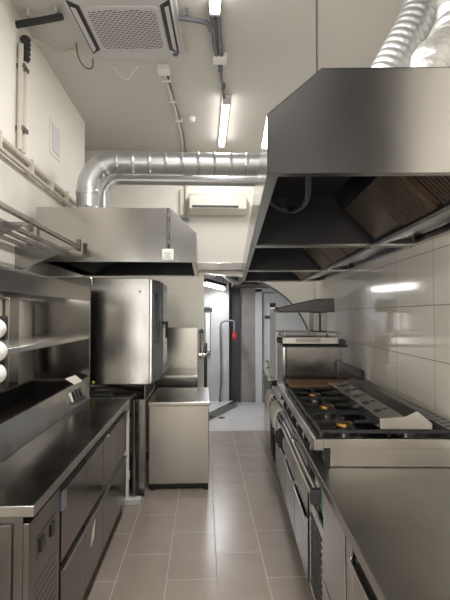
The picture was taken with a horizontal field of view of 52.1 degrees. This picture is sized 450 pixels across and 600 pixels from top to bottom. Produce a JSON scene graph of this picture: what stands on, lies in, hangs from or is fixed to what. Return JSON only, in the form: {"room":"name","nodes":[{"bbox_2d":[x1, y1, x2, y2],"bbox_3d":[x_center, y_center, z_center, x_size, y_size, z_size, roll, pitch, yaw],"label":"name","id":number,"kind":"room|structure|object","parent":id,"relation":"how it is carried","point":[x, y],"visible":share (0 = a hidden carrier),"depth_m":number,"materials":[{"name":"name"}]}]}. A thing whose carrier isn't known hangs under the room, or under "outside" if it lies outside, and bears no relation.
{"room":"commercial kitchen","nodes":[
{"label":"commercial kitchen","id":0,"kind":"room"},
{"bbox_2d":[0,0,84,389],"bbox_3d":[-1.751,-0.305,1.082,0.600,3.830,8.500,0,-2,-3],"label":"wall","id":1,"kind":"structure","parent":0,"point":[46,96],"depth_m":3.75,"materials":[{"name":"cream painted plaster"}]},
{"bbox_2d":[15,42,28,153],"bbox_3d":[-1.526,-1.513,3.460,0.059,0.800,0.110,0,-2,-3],"label":"conduit","id":2,"kind":"object","parent":1,"relation":"attached to","point":[22,68],"visible":0.89,"depth_m":3.42,"materials":[{"name":"beige"}]},
{"bbox_2d":[20,35,30,62],"bbox_3d":[-1.518,-1.907,3.498,0.076,0.190,0.076,0,-2,-3],"label":"insulation","id":3,"kind":"object","parent":2,"relation":"attached to","point":[25,39],"visible":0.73,"depth_m":3.48,"materials":[{"name":"grey plastic"}]},
{"bbox_2d":[29,37,74,52],"bbox_3d":[-1.428,-2.041,3.712,0.144,0.116,0.412,-2,-2,40],"label":"conduit","id":4,"kind":"object","parent":3,"relation":"attached to","point":[31,38],"visible":0.84,"depth_m":3.79,"materials":[{"name":"beige plastic"}]},
{"bbox_2d":[0,130,75,206],"bbox_3d":[-1.514,-1.050,3.220,0.064,0.120,3.500,0,-2,-3],"label":"conduit","id":5,"kind":"object","parent":1,"relation":"attached to","point":[30,167],"visible":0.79,"depth_m":3.60,"materials":[{"name":"beige"}]},
{"bbox_2d":[15,4,63,28],"bbox_3d":[-1.373,-2.087,3.398,0.372,0.114,0.082,0,-2,8],"label":"insulated pipe","id":6,"kind":"object","parent":1,"relation":"attached to","point":[57,16],"visible":1,"depth_m":3.38,"materials":[{"name":"grey plastic"}]},
{"bbox_2d":[0,201,80,269],"bbox_3d":[-1.281,-0.381,2.263,0.444,0.260,2.610,0,-2,-3],"label":"wall rack","id":7,"kind":"object","parent":1,"relation":"attached to","point":[26,256],"visible":0.98,"depth_m":3.27,"materials":[{"name":"metal"}]},
{"bbox_2d":[49,116,59,161],"bbox_3d":[-1.587,-1.500,4.308,0.016,0.330,0.290,0,-2,-3],"label":"access hatch","id":8,"kind":"object","parent":1,"relation":"attached to","point":[54,144],"visible":1,"depth_m":4.26,"materials":[{"name":"paint"}]},
{"bbox_2d":[26,207,198,276],"bbox_3d":[-0.929,-0.500,4.361,1.338,0.434,1.440,0,-2,-3],"label":"extractor hood","id":9,"kind":"object","parent":1,"relation":"attached to","point":[114,241],"visible":0.82,"depth_m":3.68,"materials":[{"name":"metal"}]},
{"bbox_2d":[75,150,260,206],"bbox_3d":[-0.054,-1.078,4.490,2.782,0.728,0.244,0,-2,-3],"label":"ventilation duct","id":10,"kind":"object","parent":9,"relation":"attached to","point":[101,166],"visible":0.59,"depth_m":4.39,"materials":[{"name":"grey metal"}]},
{"bbox_2d":[162,208,173,260],"bbox_3d":[-0.454,-0.523,3.665,0.095,0.425,0.050,0,-2,-3],"label":"switch box","id":11,"kind":"object","parent":9,"relation":"attached to","point":[167,254],"visible":1,"depth_m":3.65,"materials":[{"name":"white plastic"}]},
{"bbox_2d":[99,175,256,207],"bbox_3d":[0.024,-0.999,4.791,2.640,0.580,0.100,0,-2,-3],"label":"ventilation duct","id":12,"kind":"object","parent":9,"relation":"on","point":[113,181],"visible":0.61,"depth_m":4.73,"materials":[{"name":"grey metal"}]},
{"bbox_2d":[82,402,312,599],"bbox_3d":[1.123,1.716,2.750,6.700,0.100,11.700,0,-2,-3],"label":"floor","id":13,"kind":"structure","parent":0,"point":[233,539],"depth_m":3.27,"materials":[{"name":"tile"}]},
{"bbox_2d":[0,410,126,599],"bbox_3d":[-1.112,1.233,2.637,0.762,0.858,2.072,0,-2,-3],"label":"base cabinet","id":14,"kind":"object","parent":13,"relation":"on","point":[47,555],"depth_m":2.14,"materials":[{"name":"silver metal"}]},
{"bbox_2d":[40,533,45,552],"bbox_3d":[-0.701,0.931,1.766,0.008,0.055,0.050,0,-2,-3],"label":"switch","id":15,"kind":"object","parent":14,"relation":"attached to","point":[42,535],"depth_m":1.76,"materials":[{"name":"black plastic"}]},
{"bbox_2d":[35,552,55,599],"bbox_3d":[-0.707,1.255,1.810,0.002,0.400,0.240,0,-2,-3],"label":"vent grille","id":16,"kind":"object","parent":14,"relation":"attached to","point":[45,582],"depth_m":1.83,"materials":[{"name":"silver metal"}]},
{"bbox_2d":[50,519,54,536],"bbox_3d":[-0.706,0.934,1.885,0.008,0.055,0.050,0,-2,-3],"label":"switch","id":17,"kind":"object","parent":14,"relation":"attached to","point":[52,521],"depth_m":1.87,"materials":[{"name":"black plastic"}]},
{"bbox_2d":[0,399,129,517],"bbox_3d":[-1.118,0.782,2.658,0.790,0.040,2.100,0,-2,-3],"label":"countertop","id":18,"kind":"structure","parent":14,"relation":"on","point":[29,476],"depth_m":2.21,"materials":[{"name":"metal"}]},
{"bbox_2d":[0,379,87,461],"bbox_3d":[-1.279,0.678,2.554,0.460,0.158,2.260,0,-2,-3],"label":"well","id":19,"kind":"object","parent":18,"relation":"on","point":[28,408],"visible":0.97,"depth_m":2.98,"materials":[{"name":"metal"}]},
{"bbox_2d":[0,395,49,420],"bbox_3d":[-1.291,0.732,2.546,0.375,0.047,2.150,0,-2,-3],"label":"basin","id":20,"kind":"object","parent":19,"relation":"in","point":[10,408],"depth_m":3.19,"materials":[{"name":"metal"}]},
{"bbox_2d":[65,375,81,384],"bbox_3d":[-1.145,0.606,3.494,0.084,0.040,0.236,0,-2,1],"label":"label card","id":21,"kind":"object","parent":19,"relation":"on","point":[74,379],"visible":1,"depth_m":3.48,"materials":[{"name":"white paper"}]},
{"bbox_2d":[0,265,90,398],"bbox_3d":[-1.260,0.303,2.429,0.455,0.898,2.585,0,-2,-3],"label":"shelf","id":22,"kind":"object","parent":18,"relation":"on","point":[60,342],"visible":0.94,"depth_m":3.68,"materials":[{"name":"metal"}]},
{"bbox_2d":[0,316,7,340],"bbox_3d":[-0.923,0.183,1.818,0.162,0.242,0.114,0,-2,-3],"label":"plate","id":23,"kind":"object","parent":22,"relation":"attached to","point":[4,319],"visible":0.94,"depth_m":1.77,"materials":[{"name":"black"}]},
{"bbox_2d":[0,364,6,382],"bbox_3d":[-0.866,0.275,1.709,0.100,0.085,0.101,0,-2,-3],"label":"canister","id":24,"kind":"object","parent":23,"relation":"on","point":[3,373],"visible":1,"depth_m":1.70,"materials":[{"name":"white"}]},
{"bbox_2d":[0,341,7,360],"bbox_3d":[-0.864,0.191,1.712,0.100,0.085,0.101,0,-2,-3],"label":"canister","id":25,"kind":"object","parent":24,"relation":"on","point":[3,349],"visible":1,"depth_m":1.70,"materials":[{"name":"white"}]},
{"bbox_2d":[0,319,6,337],"bbox_3d":[-0.869,0.107,1.714,0.100,0.085,0.101,0,-2,-3],"label":"canister","id":26,"kind":"object","parent":25,"relation":"on","point":[3,328],"visible":1,"depth_m":1.71,"materials":[{"name":"white"}]},
{"bbox_2d":[50,276,92,285],"bbox_3d":[-1.220,-0.148,3.575,0.388,0.076,0.016,0,-2,-3],"label":"wall hook","id":27,"kind":"object","parent":22,"relation":"on","point":[58,277],"visible":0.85,"depth_m":3.57,"materials":[{"name":"metal"}]},
{"bbox_2d":[90,392,134,399],"bbox_3d":[-1.158,0.809,3.849,0.760,0.024,0.265,0,-2,-3],"label":"plate","id":28,"kind":"object","parent":18,"relation":"attached to","point":[118,395],"visible":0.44,"depth_m":3.79,"materials":[{"name":"metal"}]},
{"bbox_2d":[90,390,114,396],"bbox_3d":[-1.108,0.784,3.865,0.340,0.025,0.170,0,-2,-3],"label":"tray","id":29,"kind":"object","parent":28,"relation":"on","point":[92,392],"visible":0.56,"depth_m":3.83,"materials":[{"name":"black metal"}]},
{"bbox_2d":[91,519,95,545],"bbox_3d":[-0.738,1.305,2.578,0.001,0.110,0.100,0,-2,-3],"label":"sticker","id":30,"kind":"object","parent":14,"relation":"attached to","point":[95,519],"visible":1,"depth_m":2.58,"materials":[{"name":"white paper"}]},
{"bbox_2d":[90,385,155,496],"bbox_3d":[-1.139,1.299,4.403,0.850,0.840,0.860,0,-2,-3],"label":"stand","id":31,"kind":"object","parent":13,"relation":"on","point":[142,456],"visible":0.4,"depth_m":4.00,"materials":[{"name":"metal"}]},
{"bbox_2d":[58,278,167,398],"bbox_3d":[-1.053,0.349,4.420,1.020,1.059,0.855,0,-2,-3],"label":"oven","id":32,"kind":"object","parent":31,"relation":"on","point":[129,326],"visible":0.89,"depth_m":4.01,"materials":[{"name":"metal"}]},
{"bbox_2d":[90,385,142,391],"bbox_3d":[-1.028,0.803,4.114,0.703,0.123,0.275,1,-2,-20],"label":"hose","id":33,"kind":"object","parent":31,"relation":"on","point":[98,386],"visible":0.65,"depth_m":4.09,"materials":[{"name":"black rubber"}]},
{"bbox_2d":[129,452,148,480],"bbox_3d":[-1.133,1.584,4.389,0.740,0.030,0.750,0,-2,-3],"label":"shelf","id":34,"kind":"object","parent":31,"relation":"attached to","point":[130,453],"depth_m":4.51,"materials":[{"name":"silver metal"}]},
{"bbox_2d":[123,399,141,504],"bbox_3d":[-0.789,1.272,3.864,0.180,0.860,0.090,0,-2,-3],"label":"pipe","id":35,"kind":"object","parent":13,"relation":"on","point":[133,499],"visible":0.55,"depth_m":3.86,"materials":[{"name":"white plastic"}]},
{"bbox_2d":[126,470,129,480],"bbox_3d":[-0.833,1.466,3.850,0.072,0.070,0.074,0,-2,-3],"label":"socket","id":36,"kind":"object","parent":35,"relation":"attached to","point":[127,471],"depth_m":3.83,"materials":[{"name":"white plastic"}]},
{"bbox_2d":[147,327,198,400],"bbox_3d":[-0.949,1.058,5.741,1.230,1.410,0.780,0,-2,-3],"label":"table","id":37,"kind":"object","parent":13,"relation":"on","point":[182,370],"visible":0.3,"depth_m":6.11,"materials":[{"name":"metal"}]},
{"bbox_2d":[160,368,198,377],"bbox_3d":[-0.948,0.907,5.721,1.230,0.030,0.730,0,-2,-3],"label":"countertop","id":38,"kind":"structure","parent":37,"relation":"on","point":[170,372],"depth_m":5.55,"materials":[{"name":"metal"}]},
{"bbox_2d":[148,387,209,490],"bbox_3d":[-0.431,1.328,4.542,0.560,0.792,0.825,0,-2,-3],"label":"base cabinet","id":39,"kind":"object","parent":13,"relation":"on","point":[178,417],"visible":1,"depth_m":4.15,"materials":[{"name":"metal"}]},
{"bbox_2d":[204,343,208,387],"bbox_3d":[-0.325,1.200,7.137,0.165,1.062,0.140,0,-2,-3],"label":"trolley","id":40,"kind":"object","parent":13,"relation":"on","point":[206,352],"visible":0.22,"depth_m":7.11,"materials":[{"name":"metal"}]},
{"bbox_2d":[209,399,237,420],"bbox_3d":[-0.290,1.769,7.389,1.079,0.093,1.322,0,-2,-3],"label":"plinth","id":41,"kind":"object","parent":13,"relation":"on","point":[216,408],"visible":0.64,"depth_m":7.53,"materials":[{"name":"grey tile"}]},
{"bbox_2d":[219,320,236,401],"bbox_3d":[0.050,1.050,7.971,0.322,1.413,0.080,0,-2,-3],"label":"pipe","id":42,"kind":"object","parent":13,"relation":"on","point":[234,336],"visible":1,"depth_m":7.96,"materials":[{"name":"grey metal"}]},
{"bbox_2d":[262,368,276,462],"bbox_3d":[0.842,1.313,5.420,0.730,0.880,1.090,0,-2,1],"label":"base unit","id":43,"kind":"object","parent":13,"relation":"on","point":[269,381],"visible":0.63,"depth_m":5.05,"materials":[{"name":"silver metal"}]},
{"bbox_2d":[265,360,269,372],"bbox_3d":[0.515,0.800,5.566,0.069,0.152,0.026,0,-2,1],"label":"tap","id":44,"kind":"object","parent":43,"relation":"on","point":[266,361],"visible":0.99,"depth_m":5.56,"materials":[{"name":"silver metal"}]},
{"bbox_2d":[265,303,275,376],"bbox_3d":[0.508,0.448,5.159,0.123,0.828,0.070,0,-2,1],"label":"post","id":45,"kind":"object","parent":43,"relation":"on","point":[271,316],"visible":0.85,"depth_m":5.13,"materials":[{"name":"silver metal"}]},
{"bbox_2d":[274,397,285,497],"bbox_3d":[0.822,1.288,4.030,0.716,0.839,0.830,0,-2,1],"label":"base unit","id":46,"kind":"object","parent":13,"relation":"on","point":[280,452],"visible":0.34,"depth_m":3.88,"materials":[{"name":"silver metal"}]},
{"bbox_2d":[283,417,295,533],"bbox_3d":[0.808,1.265,3.330,0.716,0.839,0.550,0,-2,1],"label":"base unit","id":47,"kind":"object","parent":13,"relation":"on","point":[289,459],"visible":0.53,"depth_m":3.26,"materials":[{"name":"silver metal"}]},
{"bbox_2d":[293,435,311,582],"bbox_3d":[0.797,1.247,2.771,0.716,0.839,0.550,0,-2,1],"label":"base unit","id":48,"kind":"object","parent":13,"relation":"on","point":[302,523],"visible":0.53,"depth_m":2.69,"materials":[{"name":"silver metal"}]},
{"bbox_2d":[309,470,324,599],"bbox_3d":[0.796,1.230,2.271,0.698,0.839,0.440,0,-2,1],"label":"compartment","id":49,"kind":"object","parent":13,"relation":"on","point":[317,581],"visible":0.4,"depth_m":2.26,"materials":[{"name":"grey metal"}]},
{"bbox_2d":[323,492,377,599],"bbox_3d":[0.766,1.197,1.247,0.718,0.839,1.600,0,-2,1],"label":"base unit","id":50,"kind":"object","parent":13,"relation":"on","point":[345,578],"visible":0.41,"depth_m":1.74,"materials":[{"name":"silver metal"}]},
{"bbox_2d":[272,386,449,599],"bbox_3d":[0.791,0.796,2.460,0.745,0.040,4.100,0,-2,1],"label":"countertop","id":51,"kind":"structure","parent":50,"relation":"on","point":[395,521],"depth_m":1.56,"materials":[{"name":"metal"}]},
{"bbox_2d":[270,396,320,504],"bbox_3d":[0.406,0.855,3.089,0.049,0.073,2.355,0,-2,1],"label":"rail","id":52,"kind":"object","parent":51,"relation":"attached to","point":[314,492],"visible":0.79,"depth_m":2.30,"materials":[{"name":"silver metal"}]},
{"bbox_2d":[265,389,275,410],"bbox_3d":[0.397,0.885,4.061,0.081,0.156,0.291,0,-2,1],"label":"towel","id":53,"kind":"object","parent":52,"relation":"hanging from","point":[270,392],"visible":0.99,"depth_m":4.00,"materials":[{"name":"grey fabric"}]},
{"bbox_2d":[269,400,282,430],"bbox_3d":[0.386,0.874,3.486,0.081,0.172,0.360,0,-2,1],"label":"towel","id":54,"kind":"object","parent":52,"relation":"hanging from","point":[275,407],"visible":1,"depth_m":3.40,"materials":[{"name":"grey fabric"}]},
{"bbox_2d":[276,428,284,447],"bbox_3d":[0.391,0.959,3.179,0.068,0.110,0.179,0,-2,1],"label":"towel","id":55,"kind":"object","parent":52,"relation":"hanging from","point":[279,434],"visible":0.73,"depth_m":3.15,"materials":[{"name":"black fabric"}]},
{"bbox_2d":[277,343,346,381],"bbox_3d":[0.772,0.611,4.168,0.550,0.435,0.520,0,-2,1],"label":"kitchen appliance","id":56,"kind":"object","parent":51,"relation":"on","point":[293,361],"visible":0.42,"depth_m":3.92,"materials":[{"name":"silver metal"}]},
{"bbox_2d":[276,330,345,344],"bbox_3d":[0.748,0.338,4.175,0.583,0.112,0.485,0,-2,1],"label":"grill","id":57,"kind":"object","parent":56,"relation":"on","point":[285,339],"visible":1,"depth_m":3.94,"materials":[{"name":"metal"}]},
{"bbox_2d":[271,298,333,330],"bbox_3d":[0.698,0.138,4.235,0.511,0.289,0.500,0,-2,1],"label":"grill","id":58,"kind":"object","parent":57,"relation":"on","point":[317,309],"visible":1,"depth_m":3.99,"materials":[{"name":"grey metal"}]},
{"bbox_2d":[296,338,320,342],"bbox_3d":[0.712,0.346,3.935,0.210,0.035,0.005,0,-2,1],"label":"vent","id":59,"kind":"object","parent":57,"relation":"attached to","point":[298,340],"depth_m":3.93,"materials":[{"name":"silver metal"}]},
{"bbox_2d":[277,361,449,466],"bbox_3d":[0.789,0.637,2.981,0.740,0.308,1.830,0,-2,1],"label":"gas cooktop","id":60,"kind":"object","parent":51,"relation":"in","point":[336,431],"visible":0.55,"depth_m":2.21,"materials":[{"name":"metal"}]},
{"bbox_2d":[286,379,346,389],"bbox_3d":[0.786,0.662,3.616,0.570,0.027,0.360,0,-2,1],"label":"chopping board","id":61,"kind":"object","parent":60,"relation":"on","point":[291,382],"visible":0.42,"depth_m":3.62,"materials":[{"name":"brown wood"}]},
{"bbox_2d":[329,377,431,429],"bbox_3d":[0.849,0.575,2.707,0.240,0.085,1.160,0,-2,1],"label":"cover","id":62,"kind":"object","parent":60,"relation":"on","point":[382,410],"visible":1,"depth_m":2.36,"materials":[{"name":"metal"}]},
{"bbox_2d":[85,150,315,431],"bbox_3d":[-0.190,-0.132,6.381,4.200,3.830,0.150,0,-2,-3],"label":"wall","id":63,"kind":"structure","parent":0,"point":[220,239],"depth_m":6.32,"materials":[{"name":"cream painted plaster"}]},
{"bbox_2d":[167,327,197,367],"bbox_3d":[-0.973,0.650,6.119,1.215,0.570,0.050,0,-2,-3],"label":"backsplash","id":64,"kind":"structure","parent":63,"relation":"attached to","point":[182,342],"depth_m":6.11,"materials":[{"name":"metal"}]},
{"bbox_2d":[180,175,192,220],"bbox_3d":[-0.530,-1.560,6.306,0.170,0.960,0.059,0,-2,-3],"label":"bundle","id":65,"kind":"object","parent":63,"relation":"attached to","point":[183,192],"visible":0.8,"depth_m":6.28,"materials":[{"name":"beige"}]},
{"bbox_2d":[198,328,204,358],"bbox_3d":[-0.311,0.582,6.145,0.100,0.428,0.258,0,-2,-3],"label":"tap","id":66,"kind":"object","parent":63,"relation":"attached to","point":[201,330],"visible":1,"depth_m":6.17,"materials":[{"name":"silver metal"}]},
{"bbox_2d":[189,192,246,215],"bbox_3d":[-0.097,-1.300,6.238,0.770,0.285,0.217,0,-2,-3],"label":"air conditioner","id":67,"kind":"object","parent":63,"relation":"attached to","point":[200,204],"visible":1,"depth_m":6.16,"materials":[{"name":"beige plastic"}]},
{"bbox_2d":[199,263,241,269],"bbox_3d":[-0.101,-0.460,6.300,0.870,0.100,0.040,0,-2,-3],"label":"trim","id":68,"kind":"structure","parent":63,"relation":"attached to","point":[202,266],"depth_m":6.28,"materials":[{"name":"metal"}]},
{"bbox_2d":[259,282,309,333],"bbox_3d":[0.740,0.236,6.332,0.966,1.134,0.028,0,-2,-3],"label":"trim","id":69,"kind":"structure","parent":63,"relation":"attached to","point":[263,283],"depth_m":6.33,"materials":[{"name":"grey metal"}]},
{"bbox_2d":[9,0,403,152],"bbox_3d":[1.172,-2.247,1.804,6.700,0.100,9.550,0,-2,-3],"label":"ceiling","id":70,"kind":"structure","parent":0,"point":[269,45],"depth_m":4.18,"materials":[{"name":"paint"}]},
{"bbox_2d":[75,43,93,69],"bbox_3d":[-1.212,-2.067,3.911,0.064,0.116,0.287,0,-2,14],"label":"loose wire","id":71,"kind":"object","parent":70,"relation":"hanging from","point":[75,43],"visible":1,"depth_m":3.95,"materials":[{"name":"brown"}]},
{"bbox_2d":[62,0,184,57],"bbox_3d":[-0.742,-2.094,3.510,0.800,0.094,0.880,0,-2,0],"label":"air conditioner","id":72,"kind":"object","parent":70,"relation":"attached to","point":[108,28],"visible":1,"depth_m":3.47,"materials":[{"name":"grey plastic"}]},
{"bbox_2d":[88,10,162,48],"bbox_3d":[-0.742,-2.053,3.509,0.490,0.004,0.470,0,-2,0],"label":"grille","id":73,"kind":"object","parent":72,"relation":"attached to","point":[112,29],"depth_m":3.48,"materials":[{"name":"white metal"}]},
{"bbox_2d":[113,65,138,79],"bbox_3d":[-0.877,-2.053,4.142,0.230,0.067,0.182,0,-2,-3],"label":"loose wire","id":74,"kind":"object","parent":70,"relation":"hanging from","point":[113,65],"visible":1,"depth_m":4.14,"materials":[{"name":"white plastic"}]},
{"bbox_2d":[157,64,170,75],"bbox_3d":[-0.552,-2.089,4.175,0.110,0.059,0.110,0,-2,-3],"label":"junction box","id":75,"kind":"object","parent":70,"relation":"attached to","point":[163,69],"visible":1,"depth_m":4.13,"materials":[{"name":"white plastic"}]},
{"bbox_2d":[162,76,186,151],"bbox_3d":[-0.538,-2.059,5.270,0.104,0.049,2.064,0,-2,0],"label":"conduit","id":76,"kind":"object","parent":70,"relation":"attached to","point":[167,79],"visible":0.85,"depth_m":4.93,"materials":[{"name":"grey metal"}]},
{"bbox_2d":[187,116,194,122],"bbox_3d":[-0.387,-2.059,5.258,0.100,0.049,0.100,0,-2,-3],"label":"smoke detector","id":77,"kind":"object","parent":70,"relation":"attached to","point":[190,119],"visible":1,"depth_m":5.23,"materials":[{"name":"white plastic"}]},
{"bbox_2d":[178,7,212,32],"bbox_3d":[-0.205,-2.097,3.429,0.297,0.092,0.091,1,-2,-32],"label":"conduit","id":78,"kind":"object","parent":70,"relation":"attached to","point":[185,18],"visible":1,"depth_m":3.39,"materials":[{"name":"grey"}]},
{"bbox_2d":[209,0,220,16],"bbox_3d":[-0.039,-2.122,2.581,0.090,0.096,1.500,0,-2,-3],"label":"tube light","id":79,"kind":"object","parent":70,"relation":"attached to","point":[214,5],"visible":1,"depth_m":3.26,"materials":[{"name":"white plastic"}]},
{"bbox_2d":[210,0,219,13],"bbox_3d":[-0.039,-2.114,2.581,0.072,0.070,1.460,0,-2,-3],"label":"diffuser","id":80,"kind":"object","parent":79,"relation":"attached to","point":[214,4],"depth_m":3.24,"materials":[{"name":"white"}]},
{"bbox_2d":[208,8,223,56],"bbox_3d":[-0.066,-2.103,3.631,0.090,0.038,0.588,0,-2,2],"label":"conduit","id":81,"kind":"object","parent":70,"relation":"attached to","point":[212,18],"visible":0.78,"depth_m":3.64,"materials":[{"name":"grey"}]},
{"bbox_2d":[213,51,226,64],"bbox_3d":[-0.043,-2.096,3.985,0.120,0.059,0.115,0,-2,-3],"label":"junction box","id":82,"kind":"object","parent":70,"relation":"attached to","point":[217,60],"visible":0.89,"depth_m":3.95,"materials":[{"name":"white plastic"}]},
{"bbox_2d":[218,65,224,97],"bbox_3d":[-0.025,-2.086,4.371,0.044,0.054,0.649,0,-2,4],"label":"conduit","id":83,"kind":"object","parent":70,"relation":"attached to","point":[220,67],"visible":0.91,"depth_m":4.33,"materials":[{"name":"grey"}]},
{"bbox_2d":[218,95,230,147],"bbox_3d":[-0.014,-2.032,5.324,0.090,0.096,1.250,0,-2,-3],"label":"tube light","id":84,"kind":"object","parent":70,"relation":"attached to","point":[225,103],"visible":0.96,"depth_m":5.14,"materials":[{"name":"white plastic"}]},
{"bbox_2d":[219,104,228,146],"bbox_3d":[-0.014,-2.024,5.324,0.072,0.070,1.210,0,-2,-3],"label":"diffuser","id":85,"kind":"object","parent":84,"relation":"attached to","point":[224,113],"depth_m":5.26,"materials":[{"name":"white plastic"}]},
{"bbox_2d":[316,0,318,71],"bbox_3d":[0.315,-1.450,1.592,0.009,1.504,0.009,0,-2,1],"label":"rod","id":86,"kind":"object","parent":70,"relation":"hanging from","point":[317,48],"visible":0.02,"depth_m":1.57,"materials":[{"name":"metal"}]},
{"bbox_2d":[204,275,228,400],"bbox_3d":[-0.436,0.622,8.333,0.990,2.450,0.480,0,-2,-3],"label":"wall","id":87,"kind":"structure","parent":0,"point":[217,299],"depth_m":8.11,"materials":[{"name":"white paint"}]},
{"bbox_2d":[204,307,211,353],"bbox_3d":[-0.298,0.528,8.054,0.140,0.820,0.085,0,-2,-3],"label":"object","id":88,"kind":"object","parent":87,"relation":"attached to","point":[207,310],"visible":0.79,"depth_m":8.02,"materials":[{"name":"plastic"}]},
{"bbox_2d":[229,282,240,402],"bbox_3d":[0.170,0.622,8.331,0.220,2.450,0.040,0,-2,-3],"label":"niche","id":89,"kind":"object","parent":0,"point":[234,293],"visible":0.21,"depth_m":8.30,"materials":[{"name":"grey paint"}]},
{"bbox_2d":[240,288,276,401],"bbox_3d":[0.933,0.628,8.510,1.760,2.450,0.250,0,-2,-3],"label":"wall","id":90,"kind":"structure","parent":0,"point":[247,295],"depth_m":8.36,"materials":[{"name":"grey paint"}]},
{"bbox_2d":[255,288,305,402],"bbox_3d":[1.070,0.803,8.341,1.040,2.090,0.090,0,-2,-3],"label":"door","id":91,"kind":"structure","parent":90,"relation":"in","point":[283,321],"depth_m":8.32,"materials":[{"name":"white paint"}]},
{"bbox_2d":[316,233,449,420],"bbox_3d":[1.325,0.492,2.810,0.300,2.350,6.900,0,-2,1],"label":"wall","id":92,"kind":"structure","parent":0,"point":[391,313],"depth_m":3.04,"materials":[{"name":"beige tile"}]},
{"bbox_2d":[242,257,347,281],"bbox_3d":[0.709,-0.415,5.204,1.015,0.320,1.400,0,-2,1],"label":"extractor hood","id":93,"kind":"object","parent":92,"relation":"attached to","point":[267,276],"visible":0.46,"depth_m":5.86,"materials":[{"name":"metal"}]},
{"bbox_2d":[244,221,412,271],"bbox_3d":[0.679,-0.465,3.685,1.015,0.320,1.620,0,-2,1],"label":"extractor hood","id":94,"kind":"object","parent":92,"relation":"attached to","point":[256,259],"visible":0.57,"depth_m":4.21,"materials":[{"name":"metal"}]},
{"bbox_2d":[250,67,449,246],"bbox_3d":[0.649,-0.516,2.121,1.015,0.320,1.490,0,-2,1],"label":"extractor hood","id":95,"kind":"object","parent":92,"relation":"attached to","point":[373,143],"visible":1,"depth_m":1.39,"materials":[{"name":"stainless steel"}]},
{"bbox_2d":[269,177,311,212],"bbox_3d":[0.249,-0.457,1.801,0.201,0.106,0.744,0,-2,1],"label":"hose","id":96,"kind":"object","parent":95,"relation":"hanging from","point":[307,180],"visible":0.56,"depth_m":1.99,"materials":[{"name":"black rubber"}]},
{"bbox_2d":[370,0,436,67],"bbox_3d":[0.935,-1.411,2.730,0.752,1.508,0.216,0,-2,1],"label":"flexible duct","id":97,"kind":"object","parent":95,"relation":"attached to","point":[415,21],"visible":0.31,"depth_m":2.64,"materials":[{"name":"grey metal"}]},
{"bbox_2d":[410,0,449,66],"bbox_3d":[1.096,-1.430,2.299,0.443,1.498,0.214,1,-2,-28],"label":"flexible duct","id":98,"kind":"object","parent":95,"relation":"attached to","point":[434,51],"visible":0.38,"depth_m":2.18,"materials":[{"name":"silver metal"}]},
{"bbox_2d":[427,22,435,38],"bbox_3d":[1.401,-1.420,2.921,0.151,1.480,7.000,0,-2,1],"label":"wall","id":99,"kind":"structure","parent":0,"point":[432,30],"depth_m":2.94,"materials":[{"name":"paint"}]},
{"bbox_3d":[0.457,-0.678,7.580,2.800,0.100,2.150,0,-2,-3],"label":"ceiling","id":100,"kind":"structure","parent":0,"visible":0},
{"bbox_2d":[204,277,226,289],"bbox_3d":[-0.172,-0.410,7.439,0.104,0.443,1.207,0,-2,14],"label":"lamp","id":101,"kind":"object","parent":100,"relation":"hanging from","point":[207,282],"visible":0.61,"depth_m":7.36,"materials":[{"name":"white"}]},
{"bbox_2d":[204,283,224,289],"bbox_3d":[-0.168,-0.215,7.436,0.048,0.053,1.199,0,-2,14],"label":"diffuser","id":102,"kind":"object","parent":101,"relation":"attached to","point":[220,286],"depth_m":7.43,"materials":[{"name":"white"}]},
{"bbox_2d":[223,276,241,284],"bbox_3d":[0.163,-0.437,7.085,0.426,0.412,0.177,1,-2,-38],"label":"hose","id":103,"kind":"object","parent":100,"relation":"hanging from","point":[228,278],"visible":0.55,"depth_m":6.98,"materials":[{"name":"grey plastic"}]},
{"bbox_2d":[230,277,268,287],"bbox_3d":[0.854,-0.419,7.865,1.480,0.380,1.000,0,-2,-3],"label":"box","id":104,"kind":"object","parent":100,"relation":"attached to","point":[243,284],"visible":0.17,"depth_m":7.56,"materials":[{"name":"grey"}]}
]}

